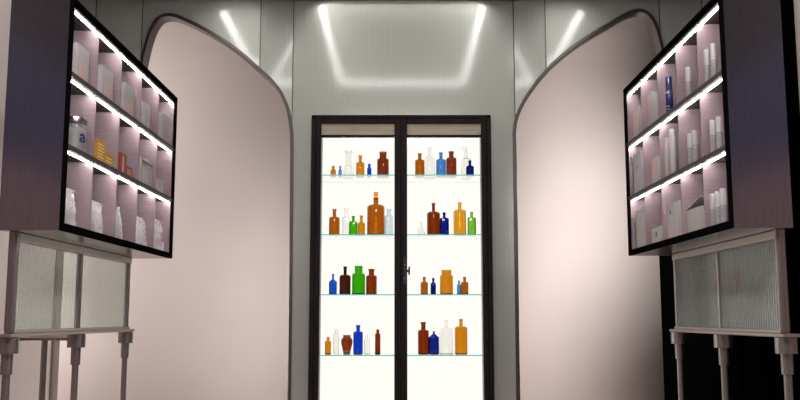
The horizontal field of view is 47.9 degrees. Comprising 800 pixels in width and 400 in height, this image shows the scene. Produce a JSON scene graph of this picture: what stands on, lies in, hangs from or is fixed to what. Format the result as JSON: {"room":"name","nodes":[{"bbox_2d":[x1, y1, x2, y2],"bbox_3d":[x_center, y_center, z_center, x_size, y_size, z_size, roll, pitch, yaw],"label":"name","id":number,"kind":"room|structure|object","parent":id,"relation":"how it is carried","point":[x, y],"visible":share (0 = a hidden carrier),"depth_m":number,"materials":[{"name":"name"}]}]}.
{"room":"pharmacy","nodes":[
{"label":"pharmacy","id":0,"kind":"room"},
{"bbox_2d":[0,0,56,399],"bbox_3d":[-1.771,-0.025,4.041,0.060,3.400,1.200,0,-7,0],"label":"wall","id":1,"kind":"structure","parent":0,"point":[36,265],"depth_m":4.20,"materials":[{"name":"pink paint"}]},
{"bbox_2d":[49,250,63,399],"bbox_3d":[-1.740,0.051,4.619,0.030,3.400,0.065,0,-7,0],"label":"trim","id":2,"kind":"structure","parent":1,"relation":"attached to","point":[59,254],"depth_m":4.53,"materials":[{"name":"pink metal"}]},
{"bbox_2d":[78,0,95,16],"bbox_3d":[-2.375,-1.011,6.248,0.479,1.311,0.020,2,-8,-16],"label":"wall","id":3,"kind":"structure","parent":0,"point":[90,5],"depth_m":6.34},
{"bbox_2d":[96,0,142,60],"bbox_3d":[-1.986,-0.999,6.335,0.319,1.311,0.021,1,-8,-8],"label":"wall","id":4,"kind":"structure","parent":0,"point":[122,18],"depth_m":6.36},
{"bbox_2d":[57,22,289,399],"bbox_3d":[-2.785,0.215,6.836,4.400,3.650,1.800,0,-7,0],"label":"wall","id":5,"kind":"structure","parent":0,"point":[209,320],"depth_m":7.65,"materials":[{"name":"pink paint"}]},
{"bbox_2d":[140,13,293,399],"bbox_3d":[-1.296,0.315,6.225,1.120,3.293,0.142,0,-7,-2],"label":"trim","id":6,"kind":"structure","parent":5,"relation":"attached to","point":[160,20],"depth_m":6.33,"materials":[{"name":"brown metal"}]},
{"bbox_2d":[260,0,292,116],"bbox_3d":[-0.875,-1.085,6.391,0.231,1.126,0.020,1,-8,-8],"label":"wall","id":7,"kind":"structure","parent":0,"point":[276,58],"depth_m":6.38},
{"bbox_2d":[259,0,261,66],"bbox_3d":[-0.988,-1.176,6.384,0.006,0.508,0.024,0,-7,0],"label":"trim","id":8,"kind":"structure","parent":7,"relation":"attached to","point":[261,0],"depth_m":6.37,"materials":[{"name":"grey"}]},
{"bbox_2d":[142,0,658,399],"bbox_3d":[0.006,0.150,6.223,3.665,3.620,0.061,0,-7,0],"label":"wall","id":9,"kind":"structure","parent":0,"point":[350,57],"depth_m":6.37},
{"bbox_2d":[140,0,143,59],"bbox_3d":[-1.826,-1.179,6.379,0.006,0.504,0.024,0,-7,0],"label":"trim","id":10,"kind":"structure","parent":9,"relation":"attached to","point":[143,0],"depth_m":6.37,"materials":[{"name":"grey"}]},
{"bbox_2d":[287,1,293,380],"bbox_3d":[-0.759,0.262,6.229,0.006,3.400,0.024,0,-7,0],"label":"trim","id":11,"kind":"structure","parent":9,"relation":"attached to","point":[293,1],"depth_m":6.38,"materials":[{"name":"grey"}]},
{"bbox_2d":[512,8,663,399],"bbox_3d":[1.342,0.300,6.222,1.114,3.324,0.141,0,-7,2],"label":"trim","id":12,"kind":"structure","parent":9,"relation":"attached to","point":[647,17],"depth_m":6.32,"materials":[{"name":"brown metal"}]},
{"bbox_2d":[285,0,517,0],"bbox_3d":[0.003,-2.033,1.800,10.400,0.001,9.440,0,-7,0],"label":"ceiling","id":13,"kind":"structure","parent":0,"point":[285,0],"depth_m":6.43,"materials":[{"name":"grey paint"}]},
{"bbox_2d":[513,0,545,114],"bbox_3d":[0.920,-1.105,6.390,0.224,1.088,0.020,-1,-8,8],"label":"wall","id":14,"kind":"structure","parent":0,"point":[529,15],"depth_m":6.38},
{"bbox_2d":[516,17,663,399],"bbox_3d":[1.410,0.214,6.827,1.591,3.650,1.800,0,-7,0],"label":"wall","id":15,"kind":"structure","parent":0,"point":[590,322],"depth_m":7.66,"materials":[{"name":"pink paint"}]},
{"bbox_2d":[513,2,519,355],"bbox_3d":[0.808,0.262,6.225,0.006,3.400,0.024,0,-7,0],"label":"trim","id":16,"kind":"structure","parent":15,"relation":"attached to","point":[513,2],"depth_m":6.38,"materials":[{"name":"grey"}]},
{"bbox_2d":[544,0,546,67],"bbox_3d":[1.030,-1.172,6.380,0.006,0.517,0.024,0,-7,0],"label":"trim","id":17,"kind":"structure","parent":15,"relation":"attached to","point":[544,0],"depth_m":6.37,"materials":[{"name":"grey"}]},
{"bbox_2d":[659,0,700,46],"bbox_3d":[1.984,-0.999,6.330,0.291,1.312,0.020,-1,-8,8],"label":"wall","id":18,"kind":"structure","parent":0,"point":[674,14],"depth_m":6.36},
{"bbox_2d":[659,0,799,399],"bbox_3d":[1.997,0.081,5.810,0.158,3.650,3.977,-1,-8,8],"label":"wall","id":19,"kind":"structure","parent":0,"point":[749,272],"depth_m":5.10,"materials":[{"name":"black paint"}]},
{"bbox_2d":[793,0,799,101],"bbox_3d":[1.758,-0.806,3.737,0.060,1.930,0.410,0,-7,0],"label":"wall","id":20,"kind":"structure","parent":0,"point":[796,2],"depth_m":3.90,"materials":[{"name":"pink paint"}]},
{"bbox_3d":[0.006,1.515,2.323,10.400,0.100,11.400,0,-7,0],"label":"floor","id":21,"kind":"structure","parent":0,"visible":0},
{"bbox_2d":[0,232,134,399],"bbox_3d":[-1.444,0.912,3.666,0.305,1.444,1.410,0,-7,0],"label":"display stand","id":22,"kind":"object","parent":21,"relation":"on","point":[75,337],"visible":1,"depth_m":3.67,"materials":[{"name":"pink metal"}]},
{"bbox_2d":[0,0,177,258],"bbox_3d":[-1.252,-0.210,3.834,0.220,0.823,1.468,0,-7,0],"label":"display cabinet","id":23,"kind":"object","parent":22,"relation":"on","point":[43,91],"visible":0.91,"depth_m":3.35,"materials":[{"name":"wood"}]},
{"bbox_2d":[65,187,76,225],"bbox_3d":[-1.205,0.035,3.276,0.056,0.154,0.130,0,-7,0],"label":"pouch","id":24,"kind":"object","parent":23,"relation":"in","point":[70,209],"visible":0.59,"depth_m":3.26,"materials":[{"name":"white plastic"}]},
{"bbox_2d":[68,116,87,152],"bbox_3d":[-1.205,-0.236,3.332,0.086,0.136,0.086,0,-7,0],"label":"lidded jar","id":25,"kind":"object","parent":23,"relation":"on","point":[77,125],"visible":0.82,"depth_m":3.30,"materials":[{"name":"clear glass"}]},
{"bbox_2d":[72,43,89,82],"bbox_3d":[-1.195,-0.499,3.346,0.035,0.142,0.121,0,-7,0],"label":"carton","id":26,"kind":"object","parent":23,"relation":"on","point":[80,62],"visible":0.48,"depth_m":3.32,"materials":[{"name":"grey"}]},
{"bbox_2d":[91,200,102,233],"bbox_3d":[-1.204,0.078,3.561,0.058,0.145,0.163,0,-7,0],"label":"pouch","id":27,"kind":"object","parent":23,"relation":"in","point":[96,214],"visible":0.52,"depth_m":3.54,"materials":[{"name":"white plastic"}]},
{"bbox_2d":[94,138,104,162],"bbox_3d":[-1.190,-0.189,3.527,0.035,0.093,0.100,0,-7,0],"label":"carton","id":28,"kind":"object","parent":23,"relation":"on","point":[99,147],"visible":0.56,"depth_m":3.51,"materials":[{"name":"orange"}]},
{"bbox_2d":[97,65,113,100],"bbox_3d":[-1.194,-0.460,3.626,0.035,0.138,0.136,0,-7,0],"label":"carton","id":29,"kind":"object","parent":23,"relation":"on","point":[105,79],"visible":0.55,"depth_m":3.60,"materials":[{"name":"grey"}]},
{"bbox_2d":[105,152,112,166],"bbox_3d":[-1.189,-0.157,3.628,0.035,0.056,0.102,0,-7,0],"label":"carton","id":30,"kind":"object","parent":23,"relation":"on","point":[108,158],"visible":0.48,"depth_m":3.62,"materials":[{"name":"orange"}]},
{"bbox_2d":[115,206,122,238],"bbox_3d":[-1.203,0.106,3.829,0.059,0.158,0.118,0,-7,0],"label":"pouch","id":31,"kind":"object","parent":23,"relation":"in","point":[118,228],"visible":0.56,"depth_m":3.81,"materials":[{"name":"white plastic"}]},
{"bbox_2d":[68,144,171,201],"bbox_3d":[-1.250,-0.094,3.818,0.204,0.018,1.440,0,-7,0],"label":"shelf","id":32,"kind":"object","parent":23,"relation":"attached to","point":[77,158],"depth_m":3.67,"materials":[{"name":"grey metal"}]},
{"bbox_2d":[118,152,126,173],"bbox_3d":[-1.187,-0.151,3.810,0.030,0.090,0.089,0,-7,0],"label":"carton","id":33,"kind":"object","parent":23,"relation":"on","point":[122,159],"visible":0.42,"depth_m":3.80,"materials":[{"name":"brown"}]},
{"bbox_2d":[71,71,173,150],"bbox_3d":[-1.250,-0.351,3.852,0.204,0.018,1.440,0,-7,0],"label":"shelf","id":34,"kind":"object","parent":23,"relation":"attached to","point":[80,89],"depth_m":3.70,"materials":[{"name":"grey metal"}]},
{"bbox_2d":[120,82,134,116],"bbox_3d":[-1.194,-0.425,3.914,0.035,0.144,0.137,0,-7,0],"label":"carton","id":35,"kind":"object","parent":23,"relation":"on","point":[127,92],"visible":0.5,"depth_m":3.89,"materials":[{"name":"grey"}]},
{"bbox_2d":[126,166,131,176],"bbox_3d":[-1.186,-0.118,3.897,0.030,0.049,0.082,0,-7,0],"label":"carton","id":36,"kind":"object","parent":23,"relation":"on","point":[128,169],"visible":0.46,"depth_m":3.90,"materials":[{"name":"brown"}]},
{"bbox_2d":[136,217,146,245],"bbox_3d":[-1.203,0.157,4.173,0.058,0.148,0.224,0,-7,0],"label":"pouch","id":37,"kind":"object","parent":23,"relation":"in","point":[140,229],"visible":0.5,"depth_m":4.14,"materials":[{"name":"white plastic"}]},
{"bbox_2d":[138,157,152,186],"bbox_3d":[-1.196,-0.121,4.172,0.050,0.125,0.206,0,-7,0],"label":"carton","id":38,"kind":"object","parent":23,"relation":"on","point":[145,167],"visible":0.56,"depth_m":4.14,"materials":[{"name":"grey"}]},
{"bbox_2d":[142,168,147,184],"bbox_3d":[-1.171,-0.108,4.136,0.001,0.065,0.088,0,-7,0],"label":"print","id":39,"kind":"object","parent":38,"relation":"attached to","point":[144,170],"depth_m":4.14,"materials":[{"name":"grey"}]},
{"bbox_2d":[141,102,149,128],"bbox_3d":[-1.198,-0.383,4.206,0.035,0.136,0.091,0,-7,0],"label":"carton","id":40,"kind":"object","parent":23,"relation":"on","point":[145,108],"visible":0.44,"depth_m":4.18,"materials":[{"name":"grey"}]},
{"bbox_2d":[154,219,163,250],"bbox_3d":[-1.203,0.186,4.476,0.056,0.169,0.204,0,-7,0],"label":"pouch","id":41,"kind":"object","parent":23,"relation":"in","point":[158,243],"visible":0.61,"depth_m":4.44,"materials":[{"name":"white plastic"}]},
{"bbox_2d":[156,178,163,192],"bbox_3d":[-1.185,-0.064,4.404,0.030,0.072,0.110,0,-7,0],"label":"carton","id":42,"kind":"object","parent":23,"relation":"on","point":[159,183],"visible":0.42,"depth_m":4.38,"materials":[{"name":"grey"}]},
{"bbox_2d":[158,112,168,141],"bbox_3d":[-1.193,-0.352,4.507,0.035,0.152,0.124,0,-7,0],"label":"carton","id":43,"kind":"object","parent":23,"relation":"on","point":[163,122],"visible":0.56,"depth_m":4.47,"materials":[{"name":"grey"}]},
{"bbox_2d":[308,115,494,399],"bbox_3d":[0.008,0.697,6.261,1.241,2.545,0.442,0,-7,0],"label":"display cabinet","id":44,"kind":"object","parent":21,"relation":"on","point":[400,260],"visible":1,"depth_m":6.40,"materials":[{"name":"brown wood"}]},
{"bbox_2d":[325,337,330,353],"bbox_3d":[-0.494,1.001,6.184,0.042,0.118,0.042,0,-7,0],"label":"bottle","id":45,"kind":"object","parent":44,"relation":"on","point":[328,342],"visible":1,"depth_m":6.17,"materials":[{"name":"orange glass"}]},
{"bbox_2d":[329,274,336,293],"bbox_3d":[-0.464,0.584,6.238,0.055,0.142,0.038,0,-7,0],"label":"bottle","id":46,"kind":"object","parent":44,"relation":"on","point":[332,284],"visible":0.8,"depth_m":6.22,"materials":[{"name":"blue glass"}]},
{"bbox_2d":[329,209,339,233],"bbox_3d":[-0.459,0.155,6.294,0.074,0.186,0.074,0,-7,0],"label":"bottle","id":47,"kind":"object","parent":44,"relation":"on","point":[334,221],"visible":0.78,"depth_m":6.26,"materials":[{"name":"orange glass"}]},
{"bbox_2d":[333,329,338,353],"bbox_3d":[-0.438,0.974,6.187,0.039,0.172,0.031,0,-7,0],"label":"bottle","id":48,"kind":"object","parent":44,"relation":"on","point":[336,335],"visible":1,"depth_m":6.17,"materials":[{"name":"clear glass"}]},
{"bbox_2d":[339,266,350,293],"bbox_3d":[-0.381,0.558,6.241,0.078,0.194,0.078,0,-7,0],"label":"bottle","id":49,"kind":"object","parent":44,"relation":"on","point":[344,280],"visible":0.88,"depth_m":6.21,"materials":[{"name":"brown glass"}]},
{"bbox_2d":[342,208,349,233],"bbox_3d":[-0.378,0.156,6.354,0.054,0.200,0.038,0,-7,0],"label":"bottle","id":50,"kind":"object","parent":44,"relation":"on","point":[345,229],"visible":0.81,"depth_m":6.33,"materials":[{"name":"clear glass"}]},
{"bbox_2d":[341,335,352,353],"bbox_3d":[-0.366,0.994,6.184,0.080,0.131,0.080,0,-7,0],"label":"jar","id":51,"kind":"object","parent":44,"relation":"on","point":[346,341],"visible":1,"depth_m":6.16,"materials":[{"name":"red glass"}]},
{"bbox_2d":[344,150,353,174],"bbox_3d":[-0.366,-0.253,6.408,0.071,0.196,0.071,0,-7,0],"label":"bottle","id":52,"kind":"object","parent":44,"relation":"on","point":[348,168],"visible":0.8,"depth_m":6.39,"materials":[{"name":"clear glass"}]},
{"bbox_2d":[349,216,357,233],"bbox_3d":[-0.327,0.180,6.291,0.059,0.137,0.047,0,-7,0],"label":"bottle","id":53,"kind":"object","parent":44,"relation":"on","point":[353,224],"visible":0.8,"depth_m":6.27,"materials":[{"name":"green glass"}]},
{"bbox_2d":[353,325,362,354],"bbox_3d":[-0.288,0.960,6.188,0.067,0.199,0.067,0,-7,0],"label":"bottle","id":54,"kind":"object","parent":44,"relation":"on","point":[357,335],"visible":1,"depth_m":6.16,"materials":[{"name":"blue glass"}]},
{"bbox_2d":[352,266,364,293],"bbox_3d":[-0.287,0.556,6.241,0.091,0.197,0.091,0,-7,0],"label":"jar","id":55,"kind":"object","parent":44,"relation":"on","point":[358,278],"visible":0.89,"depth_m":6.20,"materials":[{"name":"green glass"}]},
{"bbox_2d":[356,155,364,174],"bbox_3d":[-0.280,-0.239,6.346,0.060,0.152,0.060,0,-7,0],"label":"bottle","id":56,"kind":"object","parent":44,"relation":"on","point":[360,166],"visible":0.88,"depth_m":6.32,"materials":[{"name":"orange glass"}]},
{"bbox_2d":[358,215,364,233],"bbox_3d":[-0.270,0.178,6.291,0.052,0.140,0.052,0,-7,0],"label":"bottle","id":57,"kind":"object","parent":44,"relation":"on","point":[361,225],"visible":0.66,"depth_m":6.27,"materials":[{"name":"orange glass"}]},
{"bbox_2d":[364,335,369,353],"bbox_3d":[-0.226,0.994,6.184,0.044,0.131,0.044,0,-7,0],"label":"bottle","id":58,"kind":"object","parent":44,"relation":"on","point":[367,340],"visible":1,"depth_m":6.17,"materials":[{"name":"clear glass"}]},
{"bbox_2d":[366,269,376,293],"bbox_3d":[-0.198,0.567,6.240,0.076,0.176,0.076,0,-7,0],"label":"bottle","id":59,"kind":"object","parent":44,"relation":"on","point":[371,279],"visible":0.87,"depth_m":6.21,"materials":[{"name":"red glass"}]},
{"bbox_2d":[367,192,384,233],"bbox_3d":[-0.169,0.096,6.301,0.123,0.306,0.123,0,-7,0],"label":"bottle","id":60,"kind":"object","parent":44,"relation":"on","point":[375,211],"visible":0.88,"depth_m":6.25,"materials":[{"name":"orange glass"}]},
{"bbox_2d":[375,329,380,353],"bbox_3d":[-0.153,0.975,6.186,0.038,0.169,0.038,0,-7,0],"label":"bottle","id":61,"kind":"object","parent":44,"relation":"on","point":[377,335],"visible":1,"depth_m":6.17,"materials":[{"name":"red glass"}]},
{"bbox_2d":[377,151,388,174],"bbox_3d":[-0.120,-0.251,6.347,0.084,0.177,0.084,0,-7,0],"label":"bottle","id":62,"kind":"object","parent":44,"relation":"on","point":[382,162],"visible":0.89,"depth_m":6.31,"materials":[{"name":"red glass"}]},
{"bbox_2d":[385,209,392,233],"bbox_3d":[-0.077,0.155,6.293,0.058,0.186,0.058,0,-7,0],"label":"bottle","id":63,"kind":"object","parent":44,"relation":"on","point":[388,218],"visible":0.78,"depth_m":6.27,"materials":[{"name":"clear glass"}]},
{"bbox_2d":[319,353,482,355],"bbox_3d":[0.008,1.071,6.235,1.167,0.007,0.323,0,-7,0],"label":"shelf","id":64,"kind":"object","parent":44,"relation":"attached to","point":[320,354],"depth_m":6.16,"materials":[{"name":"clear glass"}]},
{"bbox_2d":[320,234,481,238],"bbox_3d":[0.008,0.259,6.342,1.167,0.007,0.323,0,-7,0],"label":"shelf","id":65,"kind":"object","parent":44,"relation":"attached to","point":[323,236],"depth_m":6.28,"materials":[{"name":"clear glass"}]},
{"bbox_2d":[321,175,480,182],"bbox_3d":[0.008,-0.151,6.396,1.167,0.007,0.323,0,-7,0],"label":"shelf","id":66,"kind":"object","parent":44,"relation":"attached to","point":[324,178],"depth_m":6.39,"materials":[{"name":"clear glass"}]},
{"bbox_2d":[320,294,482,295],"bbox_3d":[0.008,0.666,6.288,1.167,0.007,0.323,0,-7,0],"label":"shelf","id":67,"kind":"object","parent":44,"relation":"attached to","point":[320,294],"depth_m":6.17,"materials":[{"name":"clear glass"}]},
{"bbox_2d":[415,153,424,174],"bbox_3d":[0.139,-0.246,6.346,0.067,0.166,0.067,0,-7,0],"label":"bottle","id":68,"kind":"object","parent":44,"relation":"on","point":[419,164],"visible":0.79,"depth_m":6.32,"materials":[{"name":"orange glass"}]},
{"bbox_2d":[417,222,424,233],"bbox_3d":[0.148,0.201,6.287,0.059,0.094,0.059,0,-7,0],"label":"flask","id":69,"kind":"object","parent":44,"relation":"on","point":[421,230],"visible":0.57,"depth_m":6.27,"materials":[{"name":"clear glass"}]},
{"bbox_2d":[418,322,428,354],"bbox_3d":[0.161,0.950,6.189,0.076,0.220,0.076,0,-7,0],"label":"bottle","id":70,"kind":"object","parent":44,"relation":"on","point":[423,334],"visible":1,"depth_m":6.16,"materials":[{"name":"brown glass"}]},
{"bbox_2d":[421,277,427,293],"bbox_3d":[0.168,0.594,6.235,0.052,0.121,0.052,0,-7,0],"label":"bottle","id":71,"kind":"object","parent":44,"relation":"on","point":[424,285],"visible":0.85,"depth_m":6.21,"materials":[{"name":"orange glass"}]},
{"bbox_2d":[424,147,434,174],"bbox_3d":[0.211,-0.265,6.418,0.079,0.223,0.079,0,-7,0],"label":"bottle","id":72,"kind":"object","parent":44,"relation":"on","point":[429,160],"visible":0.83,"depth_m":6.38,"materials":[{"name":"clear glass"}]},
{"bbox_2d":[427,203,439,233],"bbox_3d":[0.234,0.134,6.295,0.093,0.228,0.092,0,-7,0],"label":"bottle","id":73,"kind":"object","parent":44,"relation":"on","point":[433,224],"visible":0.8,"depth_m":6.25,"materials":[{"name":"brown glass"}]},
{"bbox_2d":[431,278,435,293],"bbox_3d":[0.230,0.597,6.235,0.038,0.114,0.038,0,-7,0],"label":"bottle","id":74,"kind":"object","parent":44,"relation":"on","point":[433,285],"visible":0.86,"depth_m":6.22,"materials":[{"name":"blue glass"}]},
{"bbox_2d":[429,331,438,353],"bbox_3d":[0.233,0.981,6.184,0.070,0.157,0.049,0,-7,0],"label":"bottle","id":75,"kind":"object","parent":44,"relation":"on","point":[433,339],"visible":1,"depth_m":6.16,"materials":[{"name":"blue glass"}]},
{"bbox_2d":[436,152,445,174],"bbox_3d":[0.289,-0.249,6.346,0.070,0.173,0.070,0,-7,0],"label":"bottle","id":76,"kind":"object","parent":44,"relation":"on","point":[440,163],"visible":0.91,"depth_m":6.32,"materials":[{"name":"blue"}]},
{"bbox_2d":[439,212,448,233],"bbox_3d":[0.307,0.165,6.251,0.066,0.156,0.046,0,-7,0],"label":"bottle","id":77,"kind":"object","parent":44,"relation":"on","point":[444,222],"visible":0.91,"depth_m":6.23,"materials":[{"name":"blue glass"}]},
{"bbox_2d":[439,319,452,353],"bbox_3d":[0.319,0.945,6.219,0.094,0.237,0.094,0,-7,0],"label":"bottle","id":78,"kind":"object","parent":44,"relation":"on","point":[446,333],"visible":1,"depth_m":6.18,"materials":[{"name":"clear glass"}]},
{"bbox_2d":[440,270,452,293],"bbox_3d":[0.322,0.570,6.238,0.091,0.169,0.091,0,-7,0],"label":"jar","id":79,"kind":"object","parent":44,"relation":"on","point":[446,279],"visible":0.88,"depth_m":6.20,"materials":[{"name":"orange glass"}]},
{"bbox_2d":[446,151,456,174],"bbox_3d":[0.362,-0.253,6.346,0.073,0.181,0.073,0,-7,0],"label":"bottle","id":80,"kind":"object","parent":44,"relation":"on","point":[451,167],"visible":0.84,"depth_m":6.32,"materials":[{"name":"red glass"}]},
{"bbox_2d":[453,202,465,233],"bbox_3d":[0.418,0.132,6.295,0.088,0.232,0.088,0,-7,0],"label":"bottle","id":81,"kind":"object","parent":44,"relation":"on","point":[459,215],"visible":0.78,"depth_m":6.26,"materials":[{"name":"orange glass"}]},
{"bbox_2d":[455,319,467,354],"bbox_3d":[0.420,0.940,6.189,0.087,0.240,0.087,0,-7,0],"label":"bottle","id":82,"kind":"object","parent":44,"relation":"on","point":[460,331],"visible":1,"depth_m":6.15,"materials":[{"name":"orange glass"}]},
{"bbox_2d":[461,277,467,293],"bbox_3d":[0.448,0.594,6.235,0.052,0.121,0.052,0,-7,0],"label":"bottle","id":83,"kind":"object","parent":44,"relation":"on","point":[464,285],"visible":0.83,"depth_m":6.21,"materials":[{"name":"orange glass"}]},
{"bbox_2d":[461,147,470,174],"bbox_3d":[0.473,-0.264,6.438,0.068,0.226,0.068,0,-7,0],"label":"bottle","id":84,"kind":"object","parent":44,"relation":"on","point":[464,161],"visible":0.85,"depth_m":6.41,"materials":[{"name":"clear glass"}]},
{"bbox_2d":[466,160,473,174],"bbox_3d":[0.490,-0.223,6.301,0.056,0.109,0.056,0,-7,0],"label":"bottle","id":85,"kind":"object","parent":44,"relation":"on","point":[469,169],"visible":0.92,"depth_m":6.28,"materials":[{"name":"blue glass"}]},
{"bbox_2d":[467,212,475,233],"bbox_3d":[0.501,0.166,6.291,0.059,0.165,0.047,0,-7,0],"label":"bottle","id":86,"kind":"object","parent":44,"relation":"on","point":[471,221],"visible":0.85,"depth_m":6.27,"materials":[{"name":"green glass"}]},
{"bbox_2d":[669,229,799,399],"bbox_3d":[1.320,0.902,3.626,0.080,1.454,1.300,0,-7,0],"label":"display stand","id":87,"kind":"object","parent":21,"relation":"on","point":[786,344],"visible":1,"depth_m":3.57,"materials":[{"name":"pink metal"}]},
{"bbox_2d":[623,0,792,255],"bbox_3d":[1.236,-0.232,3.815,0.215,0.841,1.390,0,-7,0],"label":"display cabinet","id":88,"kind":"object","parent":87,"relation":"on","point":[747,91],"visible":0.95,"depth_m":3.30,"materials":[{"name":"wood"}]},
{"bbox_2d":[633,105,641,137],"bbox_3d":[1.184,-0.374,4.482,0.031,0.171,0.135,0,-7,0],"label":"carton","id":89,"kind":"object","parent":88,"relation":"on","point":[637,118],"visible":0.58,"depth_m":4.43,"materials":[{"name":"grey"}]},
{"bbox_2d":[633,151,643,192],"bbox_3d":[1.174,-0.130,4.399,0.031,0.204,0.131,0,-7,0],"label":"carton","id":90,"kind":"object","parent":88,"relation":"on","point":[638,157],"visible":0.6,"depth_m":4.38,"materials":[{"name":"grey"}]},
{"bbox_2d":[636,208,645,247],"bbox_3d":[1.174,0.143,4.335,0.030,0.196,0.164,0,-7,0],"label":"carton","id":91,"kind":"object","parent":88,"relation":"in","point":[640,214],"visible":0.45,"depth_m":4.34,"materials":[{"name":"grey"}]},
{"bbox_2d":[647,91,657,125],"bbox_3d":[1.184,-0.411,4.212,0.030,0.173,0.102,0,-7,0],"label":"carton","id":92,"kind":"object","parent":88,"relation":"on","point":[652,98],"visible":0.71,"depth_m":4.17,"materials":[{"name":"grey"}]},
{"bbox_2d":[651,156,660,183],"bbox_3d":[1.189,-0.128,4.166,0.030,0.139,0.108,0,-7,0],"label":"carton","id":93,"kind":"object","parent":88,"relation":"on","point":[655,161],"visible":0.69,"depth_m":4.14,"materials":[{"name":"grey"}]},
{"bbox_2d":[651,226,662,242],"bbox_3d":[1.179,0.166,4.069,0.041,0.082,0.153,0,-7,0],"label":"carton","id":94,"kind":"object","parent":88,"relation":"in","point":[657,233],"visible":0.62,"depth_m":4.05,"materials":[{"name":"grey"}]},
{"bbox_2d":[664,137,669,176],"bbox_3d":[1.172,-0.181,3.942,0.028,0.186,0.028,0,-7,0],"label":"bottle","id":95,"kind":"object","parent":88,"relation":"in","point":[666,140],"visible":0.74,"depth_m":3.93,"materials":[{"name":"grey"}]},
{"bbox_2d":[665,77,672,111],"bbox_3d":[1.190,-0.450,3.981,0.034,0.190,0.034,0,-7,0],"label":"bottle","id":96,"kind":"object","parent":88,"relation":"in","point":[669,92],"visible":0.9,"depth_m":3.97,"materials":[{"name":"blue plastic"}]},
{"bbox_2d":[666,203,674,238],"bbox_3d":[1.173,0.099,3.862,0.031,0.161,0.108,0,-7,0],"label":"carton","id":97,"kind":"object","parent":88,"relation":"in","point":[670,208],"visible":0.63,"depth_m":3.85,"materials":[{"name":"grey"}]},
{"bbox_2d":[669,129,676,173],"bbox_3d":[1.172,-0.202,3.865,0.028,0.208,0.028,0,-7,0],"label":"bottle","id":98,"kind":"object","parent":88,"relation":"on","point":[672,137],"visible":0.9,"depth_m":3.85,"materials":[{"name":"grey"}]},
{"bbox_2d":[669,137,673,167],"bbox_3d":[1.162,-0.202,3.861,0.007,0.134,0.025,2,-8,-16],"label":"print","id":99,"kind":"object","parent":98,"relation":"attached to","point":[671,139],"depth_m":3.85,"materials":[{"name":"pink"}]},
{"bbox_2d":[627,70,721,146],"bbox_3d":[1.234,-0.364,3.832,0.199,0.018,1.362,0,-7,0],"label":"shelf","id":100,"kind":"object","parent":88,"relation":"attached to","point":[712,88],"depth_m":3.69,"materials":[{"name":"grey metal"}]},
{"bbox_2d":[629,145,725,199],"bbox_3d":[1.234,-0.096,3.797,0.199,0.018,1.362,0,-7,0],"label":"shelf","id":101,"kind":"object","parent":88,"relation":"attached to","point":[715,159],"depth_m":3.66,"materials":[{"name":"grey metal"}]},
{"bbox_2d":[674,201,681,235],"bbox_3d":[1.173,0.087,3.771,0.030,0.162,0.062,0,-7,0],"label":"carton","id":102,"kind":"object","parent":88,"relation":"in","point":[677,205],"visible":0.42,"depth_m":3.76,"materials":[{"name":"grey"}]},
{"bbox_2d":[685,66,691,96],"bbox_3d":[1.170,-0.470,3.650,0.026,0.143,0.025,0,-7,0],"label":"bottle","id":103,"kind":"object","parent":88,"relation":"on","point":[688,84],"visible":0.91,"depth_m":3.64,"materials":[{"name":"grey plastic"}]},
{"bbox_2d":[687,133,692,164],"bbox_3d":[1.170,-0.199,3.625,0.026,0.140,0.025,0,-7,0],"label":"bottle","id":104,"kind":"object","parent":88,"relation":"on","point":[689,135],"visible":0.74,"depth_m":3.62,"materials":[{"name":"grey plastic"}]},
{"bbox_2d":[692,130,698,161],"bbox_3d":[1.170,-0.207,3.567,0.026,0.141,0.025,0,-7,0],"label":"bottle","id":105,"kind":"object","parent":88,"relation":"on","point":[695,149],"visible":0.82,"depth_m":3.56,"materials":[{"name":"grey plastic"}]},
{"bbox_2d":[687,196,704,232],"bbox_3d":[1.193,0.071,3.585,0.070,0.144,0.230,0,-7,0],"label":"carton","id":106,"kind":"object","parent":88,"relation":"in","point":[695,213],"visible":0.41,"depth_m":3.54,"materials":[{"name":"grey"}]},
{"bbox_2d":[703,49,710,82],"bbox_3d":[1.170,-0.501,3.428,0.026,0.147,0.025,0,-7,0],"label":"bottle","id":107,"kind":"object","parent":88,"relation":"on","point":[706,54],"visible":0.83,"depth_m":3.42,"materials":[{"name":"grey plastic"}]},
{"bbox_2d":[709,120,716,152],"bbox_3d":[1.169,-0.231,3.362,0.026,0.136,0.025,0,-7,0],"label":"bottle","id":108,"kind":"object","parent":88,"relation":"on","point":[712,123],"visible":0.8,"depth_m":3.35,"materials":[{"name":"grey plastic"}]},
{"bbox_2d":[710,194,715,225],"bbox_3d":[1.170,0.045,3.359,0.026,0.137,0.025,0,-7,0],"label":"bottle","id":109,"kind":"object","parent":88,"relation":"in","point":[712,196],"visible":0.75,"depth_m":3.35,"materials":[{"name":"grey plastic"}]},
{"bbox_2d":[710,43,717,76],"bbox_3d":[1.169,-0.511,3.357,0.026,0.148,0.025,0,-7,0],"label":"bottle","id":110,"kind":"object","parent":88,"relation":"on","point":[713,59],"visible":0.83,"depth_m":3.35,"materials":[{"name":"grey plastic"}]},
{"bbox_2d":[715,191,720,223],"bbox_3d":[1.169,0.037,3.303,0.026,0.138,0.025,0,-7,0],"label":"bottle","id":111,"kind":"object","parent":88,"relation":"in","point":[717,193],"visible":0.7,"depth_m":3.30,"materials":[{"name":"grey plastic"}]},
{"bbox_2d":[715,116,723,148],"bbox_3d":[1.169,-0.239,3.295,0.026,0.134,0.025,0,-7,0],"label":"bottle","id":112,"kind":"object","parent":88,"relation":"on","point":[719,132],"visible":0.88,"depth_m":3.29,"materials":[{"name":"grey plastic"}]},
{"bbox_2d":[720,188,727,222],"bbox_3d":[1.169,0.028,3.250,0.026,0.142,0.025,0,-7,0],"label":"bottle","id":113,"kind":"object","parent":88,"relation":"in","point":[723,196],"visible":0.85,"depth_m":3.24,"materials":[{"name":"grey plastic"}]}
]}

